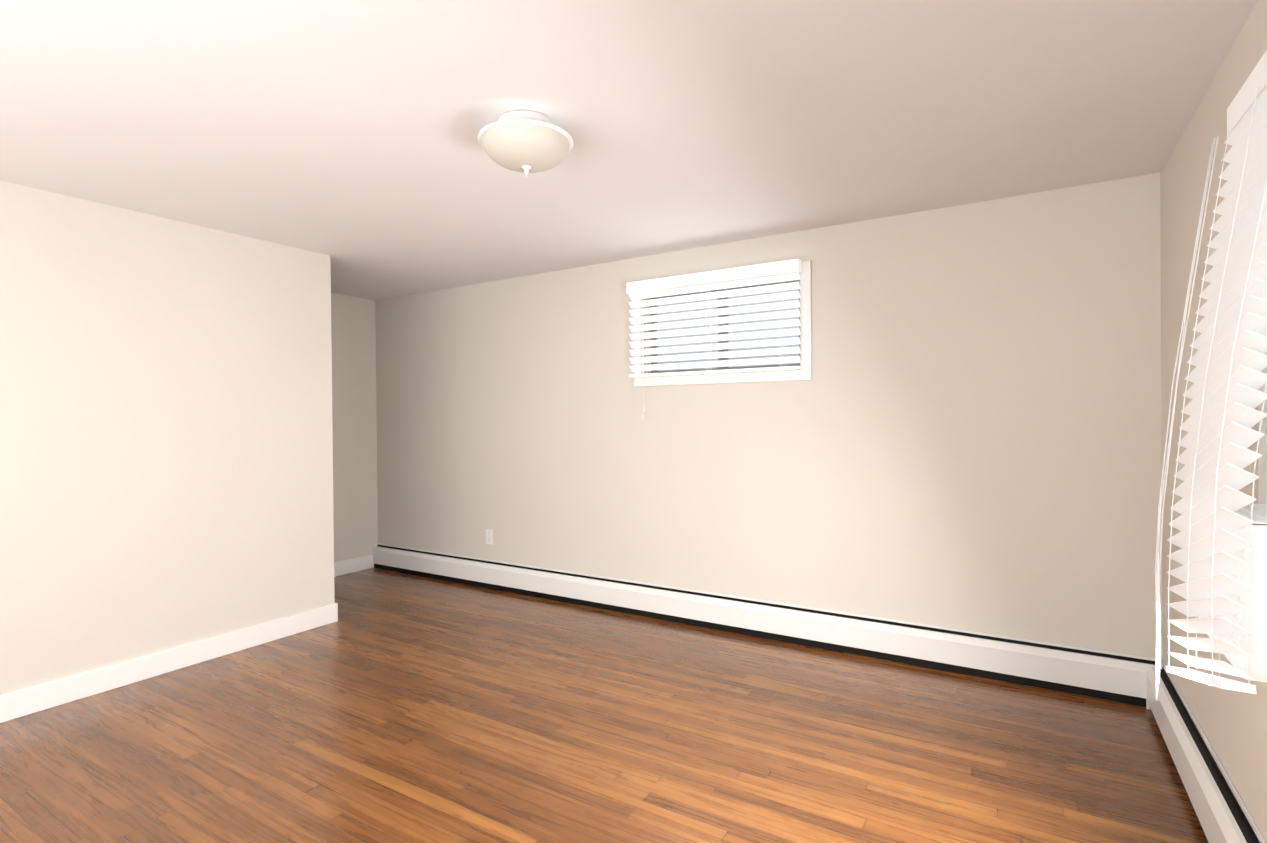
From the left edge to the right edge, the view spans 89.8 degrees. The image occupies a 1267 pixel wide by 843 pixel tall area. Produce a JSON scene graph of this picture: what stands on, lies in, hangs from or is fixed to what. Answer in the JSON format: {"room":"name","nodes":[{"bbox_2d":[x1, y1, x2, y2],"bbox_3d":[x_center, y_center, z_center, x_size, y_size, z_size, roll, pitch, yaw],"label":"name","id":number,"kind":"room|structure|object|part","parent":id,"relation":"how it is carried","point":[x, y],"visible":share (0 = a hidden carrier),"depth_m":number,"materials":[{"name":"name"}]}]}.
{"room":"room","nodes":[
{"label":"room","id":0,"kind":"room"},
{"bbox_2d":[0,180,334,694],"bbox_3d":[-3.000,0.133,2.612,0.120,2.400,3.732,0,0,32],"label":"wall","id":1,"kind":"structure","parent":0,"point":[166,456],"depth_m":3.30,"materials":[{"name":"beige paint"}]},
{"bbox_2d":[0,603,337,722],"bbox_3d":[-2.986,1.273,2.624,0.148,0.120,3.746,0,0,32],"label":"baseboard","id":2,"kind":"structure","parent":1,"relation":"attached to","point":[30,700],"depth_m":3.29,"materials":[{"name":"white paint"}]},
{"bbox_2d":[331,293,377,562],"bbox_3d":[-3.697,0.134,3.629,0.150,2.400,5.038,0,0,32],"label":"wall","id":3,"kind":"structure","parent":0,"point":[354,415],"depth_m":5.54,"materials":[{"name":"beige paint"}]},
{"bbox_2d":[334,555,373,576],"bbox_3d":[-3.028,1.262,4.551,0.017,0.120,2.788,0,0,32],"label":"baseboard","id":4,"kind":"structure","parent":3,"relation":"attached to","point":[348,566],"depth_m":5.50,"materials":[{"name":"white paint"}]},
{"bbox_2d":[0,568,1207,842],"bbox_3d":[-1.236,1.369,2.223,5.804,0.100,5.188,0,0,32],"label":"floor","id":5,"kind":"structure","parent":0,"point":[388,706],"depth_m":2.56,"materials":[{"name":"brown wood"}]},
{"bbox_2d":[0,0,1257,299],"bbox_3d":[-1.259,-1.131,2.208,5.804,0.100,5.188,0,0,32],"label":"ceiling","id":6,"kind":"structure","parent":0,"point":[342,134],"depth_m":2.24,"materials":[{"name":"white paint"}]},
{"bbox_2d":[478,110,572,177],"bbox_3d":[-0.391,-0.989,2.318,0.344,0.200,0.344,0,0,32],"label":"dome lamp","id":7,"kind":"object","parent":6,"relation":"attached to","point":[526,142],"visible":1,"depth_m":2.22,"materials":[{"name":"white glass"}]},
{"bbox_2d":[375,173,1161,658],"bbox_3d":[0.069,0.094,4.363,5.804,2.400,0.150,0,0,32],"label":"wall","id":8,"kind":"structure","parent":0,"point":[961,429],"depth_m":3.55,"materials":[{"name":"beige paint"}]},
{"bbox_2d":[486,529,492,544],"bbox_3d":[-1.139,0.911,5.019,0.070,0.115,0.007,0,0,32],"label":"duplex electrical outlet","id":9,"kind":"object","parent":8,"relation":"attached to","point":[489,536],"visible":1,"depth_m":5.01,"materials":[{"name":"white plastic"}]},
{"bbox_2d":[633,261,811,418],"bbox_3d":[0.537,-0.471,4.019,1.200,0.907,0.237,0,0,32],"label":"window","id":10,"kind":"structure","parent":8,"relation":"in","point":[804,372],"depth_m":3.98,"materials":[{"name":"white paint"}]},
{"bbox_3d":[0.064,-0.433,4.178,0.024,0.837,0.012,0,0,32],"label":"cord","id":11,"kind":"part","parent":10,"relation":"part of","materials":[{"name":"white plastic"}]},
{"bbox_2d":[627,259,801,377],"bbox_3d":[0.467,-0.613,3.962,1.158,0.628,0.066,0,0,32],"label":"window blind","id":12,"kind":"object","parent":10,"relation":"attached to","point":[750,271],"visible":0.98,"depth_m":3.92,"materials":[{"name":"white plastic"}]},
{"bbox_3d":[0.577,-0.582,4.085,1.060,0.547,0.030,0,0,32],"label":"back window sash","id":13,"kind":"part","parent":10,"relation":"part of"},
{"bbox_2d":[372,543,1162,706],"bbox_3d":[0.021,1.189,4.276,5.498,0.212,0.065,0,0,32],"label":"baseboard heater","id":14,"kind":"object","parent":8,"relation":"attached to","point":[1107,675],"visible":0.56,"depth_m":3.61,"materials":[{"name":"white metal"}]},
{"bbox_2d":[1160,0,1266,842],"bbox_3d":[1.123,0.106,0.674,0.150,2.400,5.038,0,0,32],"label":"wall","id":15,"kind":"structure","parent":0,"point":[1232,724],"depth_m":2.23,"materials":[{"name":"beige paint"}]},
{"bbox_2d":[1146,664,1265,842],"bbox_3d":[1.518,1.192,1.518,0.065,0.212,3.068,0,0,32],"label":"baseboard heater","id":16,"kind":"object","parent":15,"relation":"attached to","point":[1222,814],"visible":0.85,"depth_m":2.07,"materials":[{"name":"white metal"}]},
{"bbox_2d":[1155,136,1266,699],"bbox_3d":[1.426,-0.007,1.385,0.376,1.546,0.648,0,0,32],"label":"window","id":17,"kind":"structure","parent":15,"relation":"in","point":[1262,475],"depth_m":1.70,"materials":[{"name":"white paint"}]},
{"bbox_3d":[1.472,0.013,1.693,0.131,1.502,0.073,0,0,32],"label":"cord","id":18,"kind":"part","parent":17,"relation":"part of","materials":[{"name":"white plastic"}]},
{"bbox_2d":[1166,50,1266,693],"bbox_3d":[1.358,-0.065,1.421,0.192,1.475,0.570,0,0,32],"label":"window blind","id":19,"kind":"object","parent":17,"relation":"attached to","point":[1226,376],"visible":1,"depth_m":1.39,"materials":[{"name":"white plastic"}]},
{"bbox_2d":[1198,504,1266,681],"bbox_3d":[1.583,0.360,1.309,0.573,0.318,0.401,0,0,32],"label":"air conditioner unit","id":20,"kind":"object","parent":17,"relation":"in","point":[1258,620],"visible":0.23,"depth_m":1.28,"materials":[{"name":"white plastic"}]},
{"bbox_3d":[1.500,-0.076,1.334,0.195,1.410,0.640,0,0,32],"label":"casing","id":21,"kind":"part","parent":17,"relation":"part of","materials":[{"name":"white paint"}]}
]}

